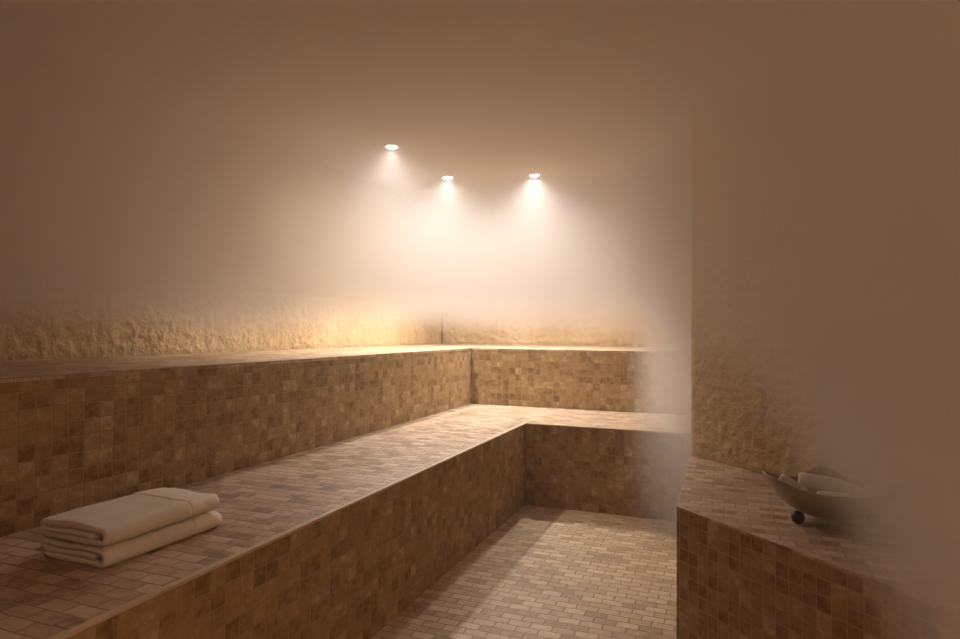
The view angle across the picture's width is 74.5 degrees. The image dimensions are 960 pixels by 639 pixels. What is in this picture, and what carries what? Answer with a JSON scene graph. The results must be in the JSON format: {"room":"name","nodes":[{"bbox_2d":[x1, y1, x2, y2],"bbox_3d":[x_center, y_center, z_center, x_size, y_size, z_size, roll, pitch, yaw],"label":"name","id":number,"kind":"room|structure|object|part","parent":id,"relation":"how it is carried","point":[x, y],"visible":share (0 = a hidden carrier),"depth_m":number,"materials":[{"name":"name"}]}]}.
{"room":"spa","nodes":[
{"label":"spa","id":0,"kind":"room"},
{"bbox_2d":[0,27,442,361],"bbox_3d":[-1.665,-0.025,2.639,0.150,2.050,6.920,0,-1,21],"label":"wall","id":1,"kind":"structure","parent":0,"point":[136,220],"depth_m":3.00,"materials":[{"name":"paint"}]},
{"bbox_2d":[0,0,862,212],"bbox_3d":[0.521,-1.108,1.815,4.840,0.120,7.220,0,-1,21],"label":"ceiling","id":2,"kind":"structure","parent":0,"point":[593,98],"depth_m":2.65,"materials":[{"name":"beige paint"}]},
{"bbox_2d":[384,144,398,148],"bbox_3d":[-0.523,-1.018,3.729,0.092,0.010,0.092,0,-1,21],"label":"recessed light","id":3,"kind":"object","parent":2,"relation":"in","point":[388,146],"visible":1,"depth_m":3.71,"materials":[{"name":"white glass"}]},
{"bbox_2d":[442,176,453,178],"bbox_3d":[-0.228,-1.004,4.473,0.092,0.010,0.092,0,-1,21],"label":"recessed light","id":4,"kind":"object","parent":2,"relation":"in","point":[443,177],"visible":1,"depth_m":4.46,"materials":[{"name":"white glass"}]},
{"bbox_2d":[528,174,540,176],"bbox_3d":[0.380,-1.000,4.393,0.092,0.010,0.092,0,-1,21],"label":"recessed light","id":5,"kind":"object","parent":2,"relation":"in","point":[529,175],"visible":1,"depth_m":4.38,"materials":[{"name":"white glass"}]},
{"bbox_2d":[371,505,676,638],"bbox_3d":[0.505,1.062,1.779,4.840,0.120,7.220,0,-1,21],"label":"floor","id":6,"kind":"structure","parent":0,"point":[545,572],"depth_m":2.39,"materials":[{"name":"beige tile"}]},
{"bbox_2d":[0,404,690,638],"bbox_3d":[0.280,0.764,1.235,2.948,0.453,5.712,0,-1,21],"label":"tiled bench","id":7,"kind":"object","parent":6,"relation":"on","point":[335,540],"visible":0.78,"depth_m":2.06,"materials":[{"name":"tile"}]},
{"bbox_2d":[41,511,221,567],"bbox_3d":[-0.833,0.514,1.534,0.221,0.046,0.328,0,-1,23],"label":"folded towel","id":8,"kind":"object","parent":7,"relation":"on","point":[94,556],"visible":0.51,"depth_m":1.41,"materials":[{"name":"beige fabric"}]},
{"bbox_2d":[40,487,219,546],"bbox_3d":[-0.832,0.467,1.530,0.220,0.048,0.325,0,-1,22],"label":"folded towel","id":9,"kind":"object","parent":8,"relation":"on","point":[110,522],"visible":1,"depth_m":1.45,"materials":[{"name":"beige fabric"}]},
{"bbox_3d":[-0.660,0.784,1.224,0.050,0.400,5.014,0,-1,21],"label":"panel","id":10,"kind":"part","parent":7,"relation":"part of","materials":[{"name":"brown tile"}]},
{"bbox_3d":[1.342,0.830,3.110,2.320,0.400,0.050,0,-1,21],"label":"panel","id":11,"kind":"part","parent":7,"relation":"part of","materials":[{"name":"brown tile"}]},
{"bbox_2d":[0,344,690,536],"bbox_3d":[0.136,0.581,1.930,3.718,0.840,6.898,0,-1,21],"label":"tiled ledge","id":12,"kind":"object","parent":6,"relation":"on","point":[75,433],"visible":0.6,"depth_m":2.37,"materials":[{"name":"tile"}]},
{"bbox_3d":[-1.113,0.576,1.810,0.059,0.828,5.774,0,-1,21],"label":"backrest panel","id":13,"kind":"part","parent":12,"relation":"part of","materials":[{"name":"brown tile"}]},
{"bbox_3d":[1.322,0.629,3.932,2.950,0.828,0.059,0,-1,21],"label":"backrest panel","id":14,"kind":"part","parent":12,"relation":"part of","materials":[{"name":"brown tile"}]},
{"bbox_2d":[676,455,959,638],"bbox_3d":[1.391,0.777,0.889,0.604,0.434,3.750,1,-1,-24],"label":"tiled ledge","id":15,"kind":"object","parent":6,"relation":"on","point":[746,570],"visible":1,"depth_m":1.63,"materials":[{"name":"tile"}]},
{"bbox_2d":[762,465,902,524],"bbox_3d":[0.994,0.506,1.787,0.324,0.131,0.253,1,-1,-20],"label":"footed bowl","id":16,"kind":"object","parent":15,"relation":"on","point":[810,503],"visible":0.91,"depth_m":1.73,"materials":[{"name":"grey metal"}]},
{"bbox_2d":[778,474,807,491],"bbox_3d":[0.884,0.476,1.789,0.083,0.067,0.047,0,-1,42],"label":"cloth","id":17,"kind":"object","parent":16,"relation":"in","point":[784,478],"visible":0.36,"depth_m":1.78,"materials":[{"name":"white fabric"}]},
{"bbox_2d":[798,472,844,492],"bbox_3d":[0.978,0.470,1.809,0.119,0.053,0.049,0,-1,24],"label":"cloth","id":18,"kind":"object","parent":16,"relation":"in","point":[810,481],"visible":0.94,"depth_m":1.79,"materials":[{"name":"white fabric"}]},
{"bbox_2d":[816,491,850,496],"bbox_3d":[0.971,0.491,1.733,0.081,0.034,0.036,0,-1,17],"label":"cloth","id":19,"kind":"object","parent":16,"relation":"in","point":[818,492],"visible":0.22,"depth_m":1.73,"materials":[{"name":"white fabric"}]},
{"bbox_2d":[844,482,873,497],"bbox_3d":[1.051,0.482,1.763,0.042,0.045,0.084,1,-1,-30],"label":"cloth","id":20,"kind":"object","parent":16,"relation":"in","point":[856,491],"visible":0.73,"depth_m":1.75,"materials":[{"name":"white fabric"}]},
{"bbox_2d":[442,197,691,347],"bbox_3d":[1.410,0.040,5.222,3.740,2.050,0.162,0,-1,21],"label":"wall","id":21,"kind":"structure","parent":0,"point":[618,273],"depth_m":5.41,"materials":[{"name":"paint"}]},
{"bbox_2d":[691,0,959,524],"bbox_3d":[1.656,-0.022,1.352,0.229,2.050,3.162,1,-1,-24],"label":"wall","id":22,"kind":"structure","parent":0,"point":[825,180],"depth_m":2.13,"materials":[{"name":"paint"}]}
]}

